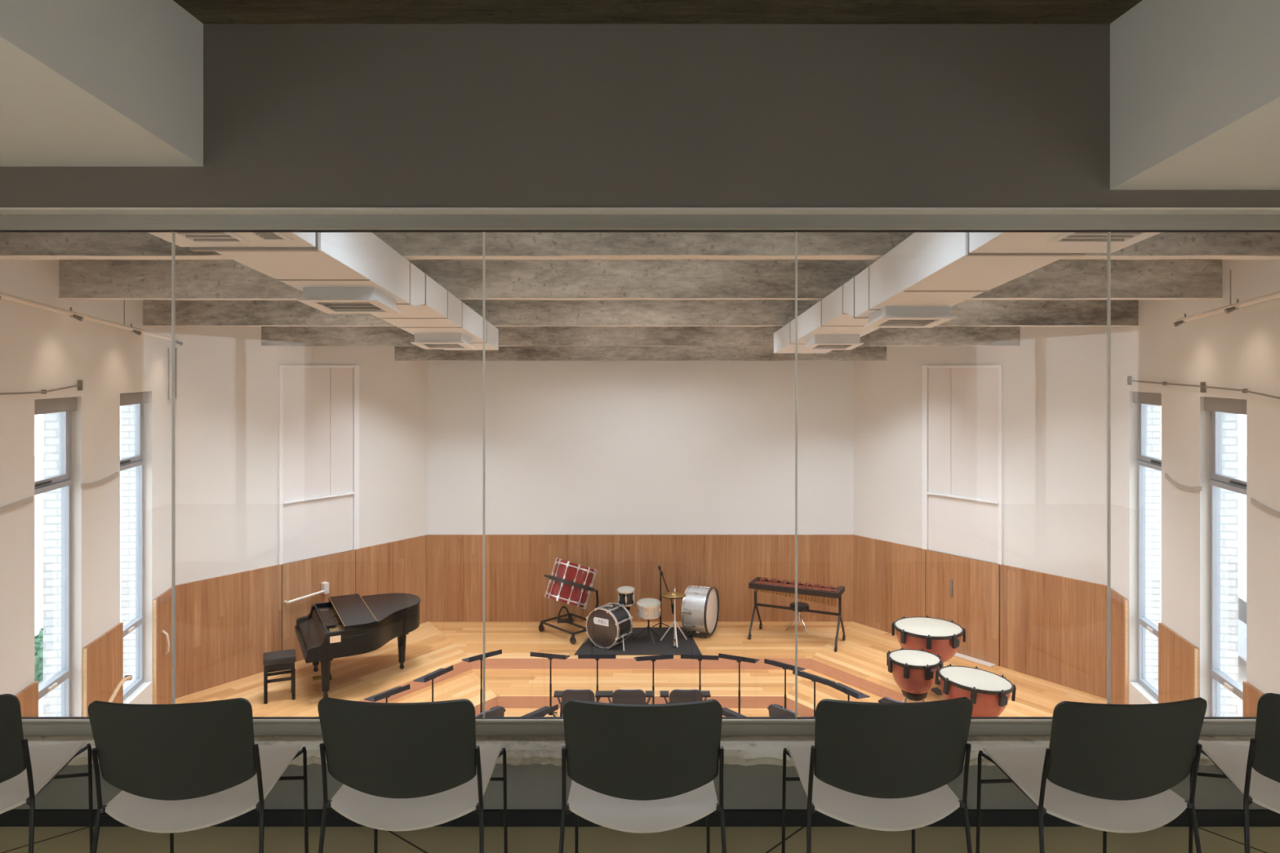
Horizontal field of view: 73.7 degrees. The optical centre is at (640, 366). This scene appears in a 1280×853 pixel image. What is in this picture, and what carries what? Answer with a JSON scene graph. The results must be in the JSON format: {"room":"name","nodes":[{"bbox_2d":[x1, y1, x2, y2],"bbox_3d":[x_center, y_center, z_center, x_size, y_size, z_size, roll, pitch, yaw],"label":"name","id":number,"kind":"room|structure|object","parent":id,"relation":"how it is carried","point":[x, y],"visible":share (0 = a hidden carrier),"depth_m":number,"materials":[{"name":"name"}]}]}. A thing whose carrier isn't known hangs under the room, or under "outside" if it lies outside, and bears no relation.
{"room":"observation room","nodes":[
{"label":"observation room","id":0,"kind":"room"},
{"bbox_2d":[0,259,171,716],"bbox_3d":[-5.203,1.275,7.010,0.100,6.550,7.450,0,0,-10],"label":"wall","id":1,"kind":"structure","parent":0,"point":[41,348],"depth_m":8.16,"materials":[{"name":"white paint"}]},
{"bbox_2d":[14,681,38,716],"bbox_3d":[-4.850,3.554,5.369,0.030,1.693,3.996,0,0,-10],"label":"trim","id":2,"kind":"structure","parent":1,"relation":"attached to","point":[28,697],"depth_m":7.20,"materials":[{"name":"brown wood"}]},
{"bbox_2d":[0,379,83,395],"bbox_3d":[-5.102,0.183,6.849,0.041,0.112,2.574,0,0,-10],"label":"curtain rod","id":3,"kind":"object","parent":1,"relation":"attached to","point":[80,382],"visible":1,"depth_m":7.51,"materials":[{"name":"grey metal"}]},
{"bbox_2d":[34,396,76,716],"bbox_3d":[-5.376,1.968,7.736,0.120,3.365,0.848,0,0,-10],"label":"window","id":4,"kind":"structure","parent":1,"relation":"in","point":[52,416],"depth_m":7.86,"materials":[{"name":"clear glass"}]},
{"bbox_2d":[0,471,118,513],"bbox_3d":[-5.269,1.144,7.737,0.012,0.081,2.464,0,0,-10],"label":"band","id":5,"kind":"object","parent":1,"relation":"attached to","point":[30,500],"visible":1,"depth_m":7.27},
{"bbox_2d":[0,292,182,345],"bbox_3d":[-5.001,-0.560,7.295,0.121,0.628,5.923,0,0,-10],"label":"track","id":6,"kind":"object","parent":1,"relation":"attached to","point":[80,317],"visible":0.84,"depth_m":7.72,"materials":[{"name":"white metal"}]},
{"bbox_2d":[81,622,123,716],"bbox_3d":[-5.419,3.478,8.604,0.044,1.543,0.850,0,0,-10],"label":"trim","id":7,"kind":"structure","parent":1,"relation":"attached to","point":[102,660],"depth_m":8.56,"materials":[{"name":"brown wood"}]},
{"bbox_2d":[107,675,132,702],"bbox_3d":[-5.304,3.310,8.665,0.112,0.237,1.058,0,0,-19],"label":"handrail","id":8,"kind":"object","parent":1,"relation":"attached to","point":[127,677],"visible":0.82,"depth_m":8.58,"materials":[{"name":"brown wood"}]},
{"bbox_2d":[120,391,148,701],"bbox_3d":[-5.672,1.968,9.429,0.120,3.365,0.863,0,0,-10],"label":"window","id":9,"kind":"structure","parent":1,"relation":"in","point":[131,404],"depth_m":9.61,"materials":[{"name":"clear glass"}]},
{"bbox_2d":[152,585,176,704],"bbox_3d":[-5.701,3.404,10.214,0.044,1.393,0.667,0,0,-10],"label":"trim","id":10,"kind":"structure","parent":1,"relation":"attached to","point":[162,604],"depth_m":10.09,"materials":[{"name":"brown wood"}]},
{"bbox_2d":[161,630,169,655],"bbox_3d":[-5.640,3.280,10.134,0.082,0.323,0.109,0,0,0],"label":"handle","id":11,"kind":"object","parent":1,"relation":"attached to","point":[163,632],"visible":1,"depth_m":10.13,"materials":[{"name":"metal"}]},
{"bbox_2d":[167,347,177,403],"bbox_3d":[-5.716,0.108,10.396,0.053,0.676,0.269,0,0,-10],"label":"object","id":12,"kind":"object","parent":1,"relation":"attached to","point":[169,400],"visible":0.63,"depth_m":10.34,"materials":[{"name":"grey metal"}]},
{"bbox_2d":[0,0,203,166],"bbox_3d":[-2.495,-1.025,0.674,1.710,0.550,5.053,0,0,0],"label":"ceiling","id":13,"kind":"structure","parent":0,"point":[83,82],"depth_m":2.76,"materials":[{"name":"paint"}]},
{"bbox_2d":[175,326,427,585],"bbox_3d":[-4.681,1.275,12.199,0.200,6.550,4.164,0,0,36],"label":"wall","id":14,"kind":"structure","parent":0,"point":[227,406],"depth_m":11.38,"materials":[{"name":"white paint"}]},
{"bbox_2d":[175,534,427,698],"bbox_3d":[-4.588,3.404,12.131,0.030,1.393,3.964,0,0,36],"label":"wainscoting","id":15,"kind":"structure","parent":14,"relation":"attached to","point":[225,625],"depth_m":11.24,"materials":[{"name":"brown wood"}]},
{"bbox_2d":[278,364,359,662],"bbox_3d":[-4.528,2.040,12.138,0.138,4.120,1.265,0,0,36],"label":"door","id":16,"kind":"structure","parent":14,"relation":"in","point":[318,409],"depth_m":12.10,"materials":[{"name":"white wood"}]},
{"bbox_2d":[170,622,1106,716],"bbox_3d":[0.000,4.250,8.585,11.600,0.300,10.370,0,0,0],"label":"floor","id":17,"kind":"structure","parent":0,"point":[517,682],"depth_m":11.64,"materials":[{"name":"brown wood"}]},
{"bbox_2d":[262,648,296,704],"bbox_3d":[-4.470,3.830,10.560,0.370,0.540,0.300,0,0,-24],"label":"stool","id":18,"kind":"object","parent":17,"relation":"on","point":[280,660],"visible":1,"depth_m":10.47,"materials":[{"name":"black paint"}]},
{"bbox_2d":[294,593,421,697],"bbox_3d":[-3.640,3.635,11.242,1.584,0.929,1.500,0,0,-27],"label":"grand piano","id":19,"kind":"object","parent":17,"relation":"on","point":[351,624],"visible":0.99,"depth_m":10.96,"materials":[{"name":"black paint"}]},
{"bbox_2d":[364,684,410,702],"bbox_3d":[-2.795,3.945,9.285,0.326,0.908,0.464,0,0,37],"label":"music stand","id":20,"kind":"object","parent":17,"relation":"on","point":[387,694],"visible":0.52,"depth_m":9.20,"materials":[{"name":"black metal"}]},
{"bbox_2d":[413,665,453,702],"bbox_3d":[-2.436,3.945,9.839,0.326,0.908,0.464,0,0,30],"label":"music stand","id":21,"kind":"object","parent":17,"relation":"on","point":[433,675],"visible":0.57,"depth_m":9.79,"materials":[{"name":"black metal"}]},
{"bbox_2d":[461,649,502,713],"bbox_3d":[-1.984,3.945,10.483,0.464,0.908,0.326,0,0,-42],"label":"music stand","id":22,"kind":"object","parent":17,"relation":"on","point":[480,657],"visible":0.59,"depth_m":10.43,"materials":[{"name":"black metal"}]},
{"bbox_2d":[476,706,505,716],"bbox_3d":[-1.743,4.001,9.133,0.570,0.802,0.546,0,0,-45],"label":"chair","id":23,"kind":"object","parent":17,"relation":"on","point":[498,711],"visible":0.16,"depth_m":8.98,"materials":[{"name":"black plastic"}]},
{"bbox_2d":[521,704,558,716],"bbox_3d":[-1.128,3.970,8.860,0.326,0.858,0.464,0,0,40],"label":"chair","id":24,"kind":"object","parent":17,"relation":"on","point":[545,710],"visible":0.27,"depth_m":8.85,"materials":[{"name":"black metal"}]},
{"bbox_2d":[529,652,570,716],"bbox_3d":[-1.107,3.970,10.666,0.464,0.858,0.326,0,0,15],"label":"music stand","id":25,"kind":"object","parent":17,"relation":"on","point":[550,656],"visible":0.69,"depth_m":10.57,"materials":[{"name":"black metal"}]},
{"bbox_2d":[538,558,599,644],"bbox_3d":[-1.078,3.509,13.091,0.901,1.175,0.843,0,0,44],"label":"bass drum","id":26,"kind":"object","parent":17,"relation":"on","point":[571,583],"visible":0.97,"depth_m":12.85,"materials":[{"name":"red paint"}]},
{"bbox_2d":[553,689,604,716],"bbox_3d":[-0.699,4.001,9.758,0.570,0.802,0.546,0,0,0],"label":"chair","id":27,"kind":"object","parent":17,"relation":"on","point":[580,695],"visible":0.43,"depth_m":9.52,"materials":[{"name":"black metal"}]},
{"bbox_2d":[577,654,616,702],"bbox_3d":[-0.538,3.970,10.643,0.464,0.858,0.326,0,0,0],"label":"music stand","id":28,"kind":"object","parent":17,"relation":"on","point":[597,657],"visible":0.59,"depth_m":10.49,"materials":[{"name":"black metal"}]},
{"bbox_2d":[604,689,654,704],"bbox_3d":[-0.130,4.001,9.758,0.570,0.802,0.546,0,0,0],"label":"chair","id":29,"kind":"object","parent":17,"relation":"on","point":[619,696],"visible":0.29,"depth_m":9.52,"materials":[{"name":"black plastic"}]},
{"bbox_2d":[573,626,702,655],"bbox_3d":[-0.037,4.096,12.760,1.818,0.008,1.280,0,0,0],"label":"rug","id":30,"kind":"object","parent":17,"relation":"on","point":[643,645],"visible":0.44,"depth_m":12.49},
{"bbox_2d":[584,602,632,651],"bbox_3d":[-0.461,3.800,12.545,0.716,0.585,0.399,0,0,33],"label":"drum","id":31,"kind":"object","parent":30,"relation":"on","point":[607,626],"visible":1,"depth_m":12.42,"materials":[{"name":"black paint"}]},
{"bbox_2d":[617,586,635,640],"bbox_3d":[-0.221,3.707,12.821,0.278,0.765,0.330,0,0,-9],"label":"drum","id":32,"kind":"object","parent":30,"relation":"on","point":[625,593],"visible":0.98,"depth_m":12.71,"materials":[{"name":"black paint"}]},
{"bbox_2d":[632,619,658,645],"bbox_3d":[0.075,3.907,12.703,0.400,0.366,0.425,0,0,0],"label":"stand","id":33,"kind":"object","parent":30,"relation":"on","point":[648,626],"visible":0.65,"depth_m":12.71,"materials":[{"name":"black metal"}]},
{"bbox_2d":[635,598,661,619],"bbox_3d":[0.118,3.609,12.720,0.366,0.222,0.380,0,0,0],"label":"snare drum","id":34,"kind":"object","parent":33,"relation":"on","point":[647,608],"visible":1,"depth_m":12.61,"materials":[{"name":"metal"}]},
{"bbox_2d":[652,565,674,631],"bbox_3d":[0.355,3.595,13.286,0.360,0.990,0.178,0,0,0],"label":"microphone stand","id":35,"kind":"object","parent":30,"relation":"on","point":[660,623],"visible":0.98,"depth_m":13.29,"materials":[{"name":"black metal"}]},
{"bbox_2d":[660,586,687,647],"bbox_3d":[0.492,3.670,12.593,0.406,0.835,0.410,0,0,0],"label":"cymbal stand","id":36,"kind":"object","parent":30,"relation":"on","point":[674,595],"visible":1,"depth_m":12.61,"materials":[{"name":"metal"}]},
{"bbox_2d":[679,585,719,637],"bbox_3d":[0.904,3.731,13.068,0.420,0.723,0.711,0,0,22],"label":"bass drum","id":37,"kind":"object","parent":30,"relation":"on","point":[700,612],"visible":0.99,"depth_m":12.87,"materials":[{"name":"silver metal"}]},
{"bbox_2d":[633,654,673,704],"bbox_3d":[0.147,3.970,10.594,0.464,0.858,0.326,0,0,-11],"label":"music stand","id":38,"kind":"object","parent":17,"relation":"on","point":[653,658],"visible":0.62,"depth_m":10.47,"materials":[{"name":"black metal"}]},
{"bbox_2d":[659,689,710,703],"bbox_3d":[0.506,4.001,9.758,0.570,0.802,0.546,0,0,0],"label":"chair","id":39,"kind":"object","parent":17,"relation":"on","point":[676,696],"visible":0.29,"depth_m":9.52,"materials":[{"name":"black plastic"}]},
{"bbox_2d":[680,653,718,692],"bbox_3d":[0.741,3.970,10.619,0.464,0.858,0.326,0,0,7],"label":"music stand","id":40,"kind":"object","parent":17,"relation":"on","point":[700,657],"visible":0.48,"depth_m":10.48,"materials":[{"name":"black metal"}]},
{"bbox_2d":[722,707,746,716],"bbox_3d":[1.014,3.970,8.826,0.326,0.858,0.464,0,0,-39],"label":"music stand","id":41,"kind":"object","parent":17,"relation":"on","point":[726,712],"visible":0.16,"depth_m":8.79,"materials":[{"name":"black metal"}]},
{"bbox_2d":[718,653,759,713],"bbox_3d":[1.225,3.950,10.449,0.464,0.898,0.326,0,0,26],"label":"music stand","id":42,"kind":"object","parent":17,"relation":"on","point":[739,659],"visible":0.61,"depth_m":10.37,"materials":[{"name":"black metal"}]},
{"bbox_2d":[767,703,795,716],"bbox_3d":[1.661,4.001,9.185,0.570,0.802,0.546,0,0,45],"label":"chair","id":43,"kind":"object","parent":17,"relation":"on","point":[775,710],"visible":0.22,"depth_m":9.03,"materials":[{"name":"black plastic"}]},
{"bbox_2d":[764,658,805,709],"bbox_3d":[1.772,3.970,10.301,0.464,0.858,0.326,0,0,40],"label":"music stand","id":44,"kind":"object","parent":17,"relation":"on","point":[785,666],"visible":0.59,"depth_m":10.25,"materials":[{"name":"black metal"}]},
{"bbox_2d":[747,577,845,652],"bbox_3d":[2.341,3.683,12.797,1.350,0.835,0.644,0,0,25],"label":"xylophone","id":45,"kind":"object","parent":17,"relation":"on","point":[762,584],"visible":0.93,"depth_m":12.68,"materials":[{"name":"black metal"}]},
{"bbox_2d":[786,601,808,634],"bbox_3d":[2.427,3.889,13.218,0.366,0.417,0.377,0,0,0],"label":"stool","id":46,"kind":"object","parent":17,"relation":"on","point":[800,605],"visible":0.67,"depth_m":13.18,"materials":[{"name":"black metal"}]},
{"bbox_2d":[792,669,835,716],"bbox_3d":[2.005,3.930,9.681,0.326,0.938,0.464,0,0,-42],"label":"music stand","id":47,"kind":"object","parent":17,"relation":"on","point":[815,678],"visible":0.56,"depth_m":9.63,"materials":[{"name":"black metal"}]},
{"bbox_2d":[826,680,870,701],"bbox_3d":[2.258,3.895,9.112,0.326,1.008,0.464,0,0,-31],"label":"music stand","id":48,"kind":"object","parent":17,"relation":"on","point":[848,691],"visible":0.57,"depth_m":9.04,"materials":[{"name":"black metal"}]},
{"bbox_2d":[878,697,903,702],"bbox_3d":[2.925,4.001,9.383,0.546,0.802,0.570,0,0,-45],"label":"chair","id":49,"kind":"object","parent":17,"relation":"on","point":[885,700],"visible":0.08,"depth_m":9.26,"materials":[{"name":"black plastic"}]},
{"bbox_2d":[886,647,942,702],"bbox_3d":[3.190,3.809,9.937,0.627,0.879,0.634,0,0,6],"label":"kettledrum","id":50,"kind":"object","parent":17,"relation":"on","point":[913,671],"visible":0.86,"depth_m":9.79,"materials":[{"name":"orange metal"}]},
{"bbox_2d":[892,663,938,694],"bbox_3d":[3.190,3.606,9.940,0.542,0.388,0.542,0,0,6],"label":"bowl","id":51,"kind":"object","parent":50,"relation":"on","point":[910,678],"depth_m":9.72,"materials":[{"name":"orange metal"}]},
{"bbox_2d":[892,615,965,695],"bbox_3d":[3.640,3.684,10.800,0.862,0.829,0.862,0,0,-11],"label":"kettledrum","id":52,"kind":"object","parent":17,"relation":"on","point":[935,636],"visible":0.84,"depth_m":10.57,"materials":[{"name":"orange metal"}]},
{"bbox_2d":[896,630,961,662],"bbox_3d":[3.640,3.521,10.800,0.786,0.418,0.786,0,0,-11],"label":"bowl","id":53,"kind":"object","parent":52,"relation":"on","point":[945,643],"depth_m":10.48,"materials":[{"name":"orange metal"}]},
{"bbox_2d":[934,663,1016,716],"bbox_3d":[3.634,3.792,9.279,0.805,0.915,0.794,0,0,-6],"label":"kettledrum","id":54,"kind":"object","parent":17,"relation":"on","point":[988,692],"visible":0.73,"depth_m":9.08,"materials":[{"name":"orange metal"}]},
{"bbox_2d":[940,678,1010,716],"bbox_3d":[3.636,3.600,9.280,0.717,0.445,0.716,0,0,-6],"label":"bowl","id":55,"kind":"object","parent":54,"relation":"on","point":[984,694],"depth_m":9.00,"materials":[{"name":"orange metal"}]},
{"bbox_2d":[0,23,1279,207],"bbox_3d":[0.000,-0.025,3.300,12.400,3.950,0.200,0,0,0],"label":"wall","id":56,"kind":"structure","parent":0,"point":[295,115],"depth_m":3.20,"materials":[{"name":"grey paint"}]},
{"bbox_2d":[1,826,1266,852],"bbox_3d":[-0.162,1.750,2.235,7.781,0.002,2.039,0,0,0],"label":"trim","id":57,"kind":"structure","parent":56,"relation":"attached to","point":[802,828],"depth_m":3.15,"materials":[{"name":"black metal"}]},
{"bbox_2d":[0,207,1279,736],"bbox_3d":[0.000,0.405,3.242,6.040,2.000,0.104,0,0,0],"label":"window","id":58,"kind":"structure","parent":56,"relation":"in","point":[173,220],"depth_m":3.24,"materials":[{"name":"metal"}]},
{"bbox_2d":[0,826,1279,852],"bbox_3d":[0.000,1.850,-0.212,7.000,0.200,7.176,0,0,0],"label":"floor","id":59,"kind":"structure","parent":0,"point":[111,839],"depth_m":3.15,"materials":[{"name":"grey carpet"}]},
{"bbox_2d":[0,693,93,852],"bbox_3d":[-2.078,1.351,2.661,0.517,0.801,0.542,0,0,-10],"label":"chair","id":60,"kind":"object","parent":59,"relation":"on","point":[25,771],"visible":1,"depth_m":2.56,"materials":[{"name":"grey plastic"}]},
{"bbox_2d":[88,697,308,852],"bbox_3d":[-1.360,1.351,2.660,0.517,0.801,0.542,0,0,-3],"label":"chair","id":61,"kind":"object","parent":59,"relation":"on","point":[189,766],"visible":1,"depth_m":2.46,"materials":[{"name":"grey plastic"}]},
{"bbox_2d":[317,697,507,852],"bbox_3d":[-0.696,1.351,2.670,0.517,0.801,0.542,0,0,2],"label":"chair","id":62,"kind":"object","parent":59,"relation":"on","point":[400,766],"visible":1,"depth_m":2.47,"materials":[{"name":"grey plastic"}]},
{"bbox_2d":[559,699,726,852],"bbox_3d":[0.006,1.351,2.660,0.517,0.801,0.542,0,0,0],"label":"chair","id":63,"kind":"object","parent":59,"relation":"on","point":[632,768],"visible":1,"depth_m":2.46,"materials":[{"name":"grey plastic"}]},
{"bbox_2d":[781,697,973,852],"bbox_3d":[0.723,1.351,2.670,0.517,0.801,0.542,0,0,-2],"label":"chair","id":64,"kind":"object","parent":59,"relation":"on","point":[880,766],"visible":1,"depth_m":2.47,"materials":[{"name":"grey plastic"}]},
{"bbox_2d":[975,697,1207,852],"bbox_3d":[1.391,1.351,2.660,0.517,0.801,0.542,0,0,-4],"label":"chair","id":65,"kind":"object","parent":59,"relation":"on","point":[1104,767],"visible":1,"depth_m":2.46,"materials":[{"name":"grey plastic"}]},
{"bbox_2d":[1188,693,1279,852],"bbox_3d":[2.077,1.351,2.661,0.517,0.801,0.542,0,0,12],"label":"chair","id":66,"kind":"object","parent":59,"relation":"on","point":[1254,770],"visible":0.95,"depth_m":2.55,"materials":[{"name":"grey plastic"}]},
{"bbox_2d":[12,763,1268,809],"bbox_3d":[0.000,1.700,3.326,6.600,0.500,0.140,0,0,0],"label":"wall","id":67,"kind":"structure","parent":0,"point":[533,786],"depth_m":3.26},
{"bbox_2d":[23,736,1254,767],"bbox_3d":[0.000,1.432,3.192,6.600,0.054,0.227,0,0,0],"label":"trim","id":68,"kind":"structure","parent":67,"relation":"on","point":[520,750],"depth_m":3.17,"materials":[{"name":"concrete"}]},
{"bbox_2d":[0,809,1279,826],"bbox_3d":[0.000,1.720,3.250,6.600,0.060,0.012,0,0,0],"label":"baseboard","id":69,"kind":"structure","parent":67,"relation":"attached to","point":[11,818],"depth_m":3.24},
{"bbox_2d":[427,360,853,534],"bbox_3d":[0.000,1.275,13.840,7.260,6.550,0.200,0,0,0],"label":"wall","id":70,"kind":"structure","parent":0,"point":[572,447],"depth_m":13.74,"materials":[{"name":"white paint"}]},
{"bbox_2d":[427,534,853,622],"bbox_3d":[0.000,3.404,13.725,6.860,1.393,0.030,0,0,0],"label":"wood wall paneling","id":71,"kind":"structure","parent":70,"relation":"attached to","point":[516,566],"depth_m":13.71,"materials":[{"name":"brown wood"}]},
{"bbox_2d":[173,0,1142,23],"bbox_3d":[0.000,-1.393,-0.250,7.000,0.215,7.100,0,0,0],"label":"ceiling","id":72,"kind":"structure","parent":0,"point":[206,11],"depth_m":3.08,"materials":[{"name":"paint"}]},
{"bbox_2d":[853,326,1106,585],"bbox_3d":[4.681,1.275,12.199,0.200,6.550,4.164,0,0,-36],"label":"wall","id":73,"kind":"structure","parent":0,"point":[1055,383],"depth_m":11.38,"materials":[{"name":"white paint"}]},
{"bbox_2d":[922,364,1002,666],"bbox_3d":[4.516,2.040,12.129,0.170,4.120,1.265,0,0,-36],"label":"door","id":74,"kind":"structure","parent":73,"relation":"in","point":[962,408],"depth_m":12.11,"materials":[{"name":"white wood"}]},
{"bbox_2d":[853,534,1105,698],"bbox_3d":[4.588,3.404,12.131,0.030,1.393,3.964,0,0,-36],"label":"wood wall paneling","id":75,"kind":"structure","parent":73,"relation":"attached to","point":[1052,627],"depth_m":11.37,"materials":[{"name":"brown wood"}]},
{"bbox_2d":[1110,0,1279,190],"bbox_3d":[2.555,-0.981,0.213,1.590,0.638,5.974,0,0,0],"label":"soffit","id":76,"kind":"object","parent":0,"point":[1195,84],"depth_m":2.81,"materials":[{"name":"paint"}]},
{"bbox_2d":[1111,259,1279,716],"bbox_3d":[5.203,1.275,7.010,0.100,6.550,7.450,0,0,10],"label":"wall","id":77,"kind":"structure","parent":0,"point":[1239,348],"depth_m":8.23,"materials":[{"name":"white paint"}]},
{"bbox_2d":[1105,585,1128,704],"bbox_3d":[5.701,3.404,10.214,0.044,1.393,0.667,0,0,10],"label":"trim","id":78,"kind":"structure","parent":77,"relation":"attached to","point":[1119,604],"depth_m":10.11,"materials":[{"name":"brown wood"}]},
{"bbox_2d":[1133,391,1161,701],"bbox_3d":[5.672,1.968,9.429,0.120,3.365,0.863,0,0,10],"label":"window","id":79,"kind":"structure","parent":77,"relation":"in","point":[1148,462],"depth_m":9.61,"materials":[{"name":"clear glass"}]},
{"bbox_2d":[1158,622,1199,703],"bbox_3d":[5.419,3.478,8.604,0.044,1.543,0.850,0,0,10],"label":"trim","id":80,"kind":"structure","parent":77,"relation":"attached to","point":[1178,658],"depth_m":8.63,"materials":[{"name":"brown wood"}]},
{"bbox_2d":[1127,376,1279,399],"bbox_3d":[5.252,0.236,7.705,0.041,0.249,4.304,0,0,10],"label":"curtain rod","id":81,"kind":"object","parent":77,"relation":"attached to","point":[1202,386],"visible":1,"depth_m":8.05,"materials":[{"name":"grey metal"}]},
{"bbox_2d":[1164,473,1279,518],"bbox_3d":[5.265,1.170,7.713,0.012,0.117,2.416,0,0,10],"label":"band","id":82,"kind":"object","parent":77,"relation":"attached to","point":[1254,502],"visible":1,"depth_m":8.12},
{"bbox_2d":[1204,396,1246,716],"bbox_3d":[5.376,1.968,7.736,0.120,3.365,0.848,0,0,10],"label":"window","id":83,"kind":"structure","parent":77,"relation":"in","point":[1228,416],"depth_m":7.87,"materials":[{"name":"clear glass"}]},
{"bbox_2d":[1173,270,1279,326],"bbox_3d":[4.831,-0.655,6.324,0.121,0.553,3.950,0,0,10],"label":"track","id":84,"kind":"object","parent":77,"relation":"attached to","point":[1228,308],"visible":1,"depth_m":7.21,"materials":[{"name":"metal"}]},
{"bbox_2d":[1242,681,1264,716],"bbox_3d":[4.850,3.554,5.369,0.030,1.693,3.996,0,0,10],"label":"trim","id":85,"kind":"structure","parent":77,"relation":"attached to","point":[1251,695],"depth_m":7.23,"materials":[{"name":"brown wood"}]},
{"bbox_3d":[0.000,-1.249,8.570,12.400,1.204,10.740,0,0,0],"label":"ceiling","id":86,"kind":"structure","parent":0,"visible":0},
{"bbox_2d":[0,232,1279,259],"bbox_3d":[0.000,-1.244,6.035,10.166,0.954,0.218,0,0,0],"label":"beam","id":87,"kind":"structure","parent":86,"relation":"attached to","point":[13,246],"depth_m":5.93,"materials":[{"name":"concrete"}]},
{"bbox_2d":[148,232,498,350],"bbox_3d":[-1.975,-0.586,6.515,0.750,0.822,6.170,0,0,0],"label":"air duct","id":88,"kind":"object","parent":87,"relation":"hanging from","point":[335,273],"visible":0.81,"depth_m":5.44,"materials":[{"name":"white metal"}]},
{"bbox_2d":[169,232,250,243],"bbox_3d":[-2.075,-0.648,3.885,0.290,0.075,0.670,0,0,0],"label":"grille","id":89,"kind":"object","parent":88,"relation":"attached to","point":[193,237],"depth_m":4.13,"materials":[{"name":"white metal"}]},
{"bbox_2d":[245,232,293,240],"bbox_3d":[-1.780,-0.640,3.965,0.160,0.052,0.430,0,0,0],"label":"grille","id":90,"kind":"object","parent":88,"relation":"attached to","point":[260,236],"depth_m":4.10,"materials":[{"name":"white metal"}]},
{"bbox_2d":[296,287,401,313],"bbox_3d":[-1.933,-0.438,5.705,0.514,0.137,0.550,0,0,0],"label":"diffuser","id":91,"kind":"object","parent":88,"relation":"attached to","point":[326,300],"depth_m":5.50,"materials":[{"name":"white paint"}]},
{"bbox_2d":[410,333,475,349],"bbox_3d":[-1.935,-0.247,8.385,0.510,0.146,0.530,0,0,0],"label":"diffuser","id":92,"kind":"object","parent":88,"relation":"attached to","point":[424,340],"depth_m":8.15,"materials":[{"name":"white paint"}]},
{"bbox_2d":[773,232,1159,353],"bbox_3d":[2.006,-0.575,6.690,0.762,0.844,6.539,0,0,-1],"label":"air duct","id":93,"kind":"object","parent":87,"relation":"hanging from","point":[915,284],"visible":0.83,"depth_m":5.44,"materials":[{"name":"white metal"}]},
{"bbox_2d":[801,334,863,350],"bbox_3d":[1.900,-0.240,8.475,0.500,0.143,0.510,0,0,0],"label":"diffuser","id":94,"kind":"object","parent":93,"relation":"attached to","point":[813,342],"depth_m":8.25,"materials":[{"name":"white paint"}]},
{"bbox_2d":[863,306,955,328],"bbox_3d":[1.980,-0.364,6.325,0.525,0.132,0.510,0,0,0],"label":"diffuser","id":95,"kind":"object","parent":93,"relation":"attached to","point":[881,317],"depth_m":6.11,"materials":[{"name":"white paint"}]},
{"bbox_2d":[1048,232,1150,243],"bbox_3d":[2.170,-0.636,3.825,0.380,0.073,0.650,0,0,0],"label":"grille","id":96,"kind":"object","parent":93,"relation":"attached to","point":[1060,237],"depth_m":4.06,"materials":[{"name":"white metal"}]},
{"bbox_2d":[58,258,1222,300],"bbox_3d":[0.000,-1.094,7.855,10.804,0.954,0.217,0,0,0],"label":"beam","id":97,"kind":"structure","parent":86,"relation":"attached to","point":[1181,278],"depth_m":7.75,"materials":[{"name":"concrete"}]},
{"bbox_2d":[142,299,1137,326],"bbox_3d":[0.000,-0.935,9.725,11.458,0.954,0.218,0,0,0],"label":"beam","id":98,"kind":"structure","parent":86,"relation":"attached to","point":[156,313],"depth_m":9.62,"materials":[{"name":"concrete"}]},
{"bbox_2d":[394,346,886,360],"bbox_3d":[0.000,-0.566,13.325,7.860,0.954,0.218,0,0,0],"label":"beam","id":99,"kind":"structure","parent":86,"relation":"attached to","point":[401,353],"depth_m":13.22,"materials":[{"name":"concrete"}]},
{"bbox_2d":[261,325,1020,346],"bbox_3d":[0.000,-0.751,11.565,10.434,0.954,0.218,0,0,0],"label":"beam","id":100,"kind":"structure","parent":86,"relation":"attached to","point":[958,335],"depth_m":11.46,"materials":[{"name":"concrete"}]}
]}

